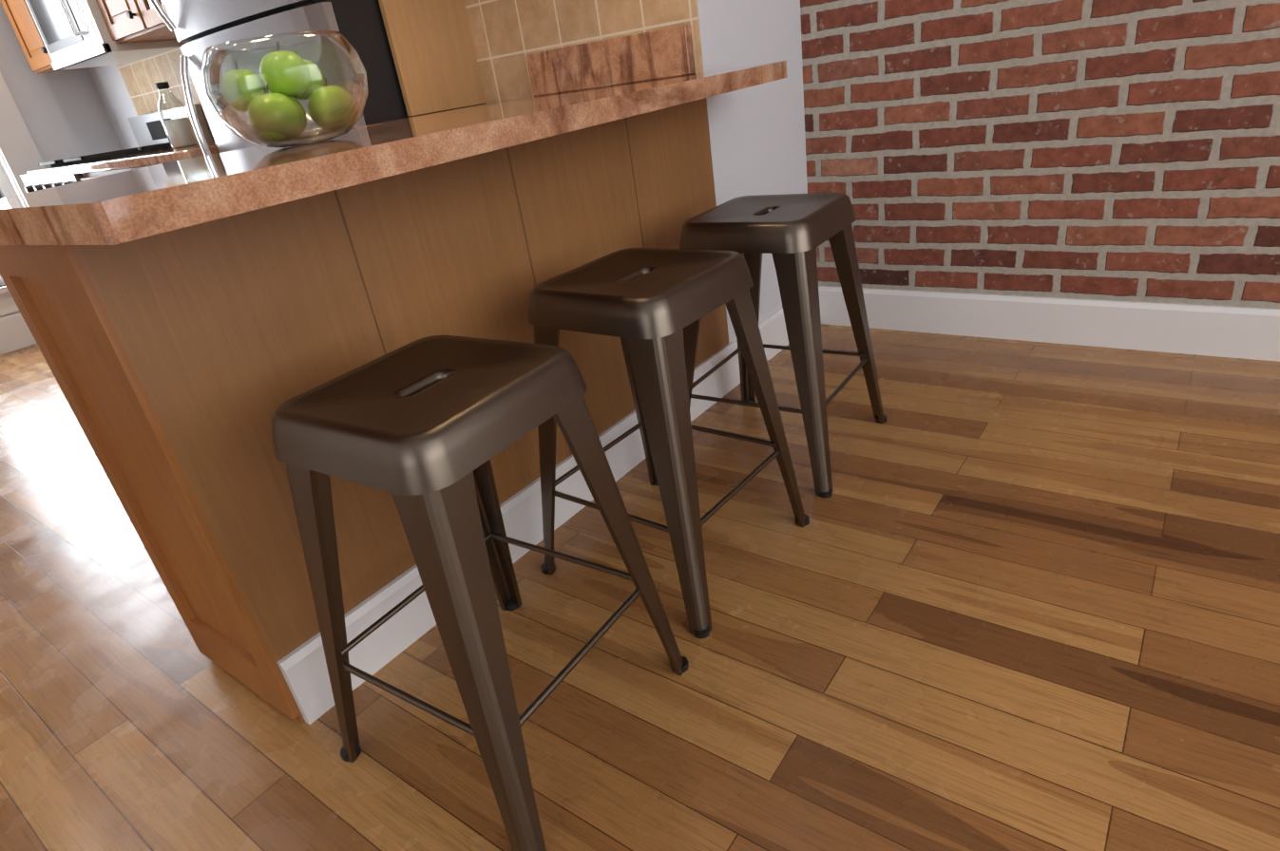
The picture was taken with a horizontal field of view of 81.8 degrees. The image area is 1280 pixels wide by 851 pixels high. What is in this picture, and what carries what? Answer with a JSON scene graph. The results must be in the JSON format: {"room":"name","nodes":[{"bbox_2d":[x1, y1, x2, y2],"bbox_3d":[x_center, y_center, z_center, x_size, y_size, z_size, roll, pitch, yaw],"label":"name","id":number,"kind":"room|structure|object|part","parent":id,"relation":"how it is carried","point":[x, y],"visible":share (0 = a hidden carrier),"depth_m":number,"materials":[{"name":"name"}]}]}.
{"room":"kitchen","nodes":[
{"label":"kitchen","id":0,"kind":"room"},
{"bbox_2d":[0,0,122,317],"bbox_3d":[-3.919,-1.843,3.781,0.300,3.020,3.400,11,32,35],"label":"wall","id":1,"kind":"structure","parent":0,"point":[64,115],"depth_m":4.28,"materials":[{"name":"white paint"}]},
{"bbox_2d":[0,311,37,355],"bbox_3d":[-3.759,-0.439,4.107,0.018,0.195,1.570,11,32,35],"label":"baseboard","id":2,"kind":"structure","parent":1,"relation":"attached to","point":[15,334],"depth_m":4.26,"materials":[{"name":"white"}]},
{"bbox_2d":[0,71,45,315],"bbox_3d":[-3.812,-1.687,3.755,0.150,2.325,1.015,11,32,35],"label":"window","id":3,"kind":"structure","parent":1,"relation":"in","point":[19,155],"depth_m":4.16,"materials":[{"name":"white"}]},
{"bbox_2d":[88,0,807,343],"bbox_3d":[-1.359,-2.012,3.299,4.300,3.020,0.930,11,32,35],"label":"wall","id":4,"kind":"structure","parent":0,"point":[757,141],"depth_m":2.27,"materials":[{"name":"white paint"}]},
{"bbox_2d":[0,0,41,73],"bbox_3d":[-3.125,-2.453,3.794,0.503,1.090,0.327,11,32,35],"label":"upper cabinet","id":5,"kind":"object","parent":4,"relation":"attached to","point":[17,27],"depth_m":3.94,"materials":[{"name":"brown wood"}]},
{"bbox_2d":[11,0,184,73],"bbox_3d":[-2.673,-2.076,3.592,0.690,0.528,0.401,11,32,35],"label":"upper cabinet","id":6,"kind":"object","parent":4,"relation":"attached to","point":[64,35],"depth_m":3.59,"materials":[{"name":"brown wood"}]},
{"bbox_2d":[10,0,186,71],"bbox_3d":[-2.667,-2.043,3.607,0.690,0.455,0.401,11,32,35],"label":"microwave","id":7,"kind":"object","parent":6,"relation":"in","point":[74,33],"depth_m":3.54,"materials":[{"name":"metal"}]},
{"bbox_2d":[91,0,177,49],"bbox_3d":[-2.255,-2.282,3.163,0.526,1.090,0.327,11,32,35],"label":"upper cabinet","id":8,"kind":"object","parent":4,"relation":"attached to","point":[117,27],"depth_m":3.33,"materials":[{"name":"brown wood"}]},
{"bbox_2d":[121,0,174,38],"bbox_3d":[-1.810,-2.195,2.841,0.868,1.090,0.327,11,32,35],"label":"upper cabinet","id":9,"kind":"object","parent":4,"relation":"attached to","point":[146,22],"depth_m":3.16,"materials":[{"name":"brown wood"}]},
{"bbox_2d":[116,0,703,141],"bbox_3d":[-1.379,-1.506,3.046,3.879,0.505,0.136,11,32,35],"label":"wall tile","id":10,"kind":"structure","parent":4,"relation":"attached to","point":[508,36],"depth_m":2.28,"materials":[{"name":"tile"}]},
{"bbox_2d":[277,306,788,725],"bbox_3d":[0.020,0.010,2.024,0.016,0.142,2.135,11,32,35],"label":"baseboard","id":11,"kind":"structure","parent":4,"relation":"attached to","point":[304,670],"depth_m":1.50,"materials":[{"name":"white"}]},
{"bbox_2d":[525,23,695,95],"bbox_3d":[-0.101,-1.044,2.130,0.590,0.120,0.030,11,32,35],"label":"backsplash","id":12,"kind":"structure","parent":4,"relation":"attached to","point":[668,51],"depth_m":2.09,"materials":[{"name":"brown stone"}]},
{"bbox_2d":[0,324,1279,850],"bbox_3d":[-1.032,0.862,0.844,9.170,0.050,10.000,11,32,35],"label":"floor","id":13,"kind":"structure","parent":0,"point":[1005,596],"depth_m":1.33,"materials":[{"name":"brown wood"}]},
{"bbox_2d":[20,104,213,192],"bbox_3d":[-2.662,-1.046,3.953,0.740,1.100,0.721,11,32,35],"label":"stove","id":14,"kind":"object","parent":13,"relation":"on","point":[149,132],"visible":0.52,"depth_m":3.76,"materials":[{"name":"silver metal"}]},
{"bbox_2d":[68,141,219,181],"bbox_3d":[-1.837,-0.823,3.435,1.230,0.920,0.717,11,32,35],"label":"countertop","id":15,"kind":"structure","parent":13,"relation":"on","point":[99,168],"depth_m":3.00,"materials":[{"name":"brown wood"}]},
{"bbox_2d":[154,81,198,149],"bbox_3d":[-2.153,-1.434,3.411,0.120,0.275,0.120,11,32,35],"label":"bottle","id":16,"kind":"object","parent":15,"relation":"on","point":[181,132],"visible":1,"depth_m":3.40,"materials":[{"name":"glass"}]},
{"bbox_2d":[150,0,482,155],"bbox_3d":[-1.029,-1.058,2.596,0.890,1.840,0.693,11,32,35],"label":"fridge","id":17,"kind":"object","parent":13,"relation":"on","point":[199,27],"visible":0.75,"depth_m":2.20,"materials":[{"name":"silver metal"}]},
{"bbox_3d":[-1.255,-1.199,2.244,0.766,1.069,0.066,11,32,35],"label":"handle","id":18,"kind":"part","parent":17,"relation":"part of","materials":[{"name":"silver metal"}]},
{"bbox_2d":[0,103,728,724],"bbox_3d":[-0.363,-0.216,1.763,0.366,0.880,1.559,11,32,35],"label":"base cabinet","id":19,"kind":"object","parent":13,"relation":"on","point":[192,324],"depth_m":1.26,"materials":[{"name":"brown wood"}]},
{"bbox_2d":[0,59,788,255],"bbox_3d":[-0.511,-0.634,1.608,1.192,0.040,1.683,11,32,35],"label":"countertop","id":20,"kind":"structure","parent":19,"relation":"on","point":[101,214],"depth_m":1.00,"materials":[{"name":"brown stone"}]},
{"bbox_2d":[200,30,368,147],"bbox_3d":[-0.622,-0.593,1.317,0.274,0.168,0.274,11,32,35],"label":"fruit bowl","id":21,"kind":"object","parent":20,"relation":"on","point":[277,117],"visible":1,"depth_m":1.26,"materials":[{"name":"clear glass"}]},
{"bbox_2d":[271,335,688,850],"bbox_3d":[-0.251,0.213,1.142,0.459,0.625,0.457,11,32,35],"label":"bar stool","id":22,"kind":"object","parent":13,"relation":"on","point":[424,430],"visible":1,"depth_m":0.97,"materials":[{"name":"brushed dark metal"},{"name":"black plastic"}]},
{"bbox_2d":[528,248,809,639],"bbox_3d":[0.038,-0.010,1.505,0.452,0.625,0.450,11,32,35],"label":"bar stool","id":23,"kind":"object","parent":13,"relation":"on","point":[646,305],"visible":1,"depth_m":1.33,"materials":[{"name":"brushed dark metal"},{"name":"black plastic"}]},
{"bbox_2d":[679,192,886,498],"bbox_3d":[0.338,-0.232,1.860,0.452,0.625,0.450,11,32,35],"label":"bar stool","id":24,"kind":"object","parent":13,"relation":"on","point":[790,233],"visible":0.75,"depth_m":1.69,"materials":[{"name":"brown metal"}]},
{"bbox_2d":[800,0,1279,308],"bbox_3d":[2.366,-1.448,0.938,4.570,3.020,0.320,11,32,35],"label":"brick wall","id":25,"kind":"structure","parent":0,"point":[1119,150],"depth_m":2.12,"materials":[{"name":"red brick"}]},
{"bbox_2d":[818,286,1279,362],"bbox_3d":[2.470,-0.096,1.447,4.570,0.142,0.016,11,32,35],"label":"baseboard","id":26,"kind":"structure","parent":25,"relation":"attached to","point":[1230,332],"depth_m":2.26,"materials":[{"name":"white"}]}
]}

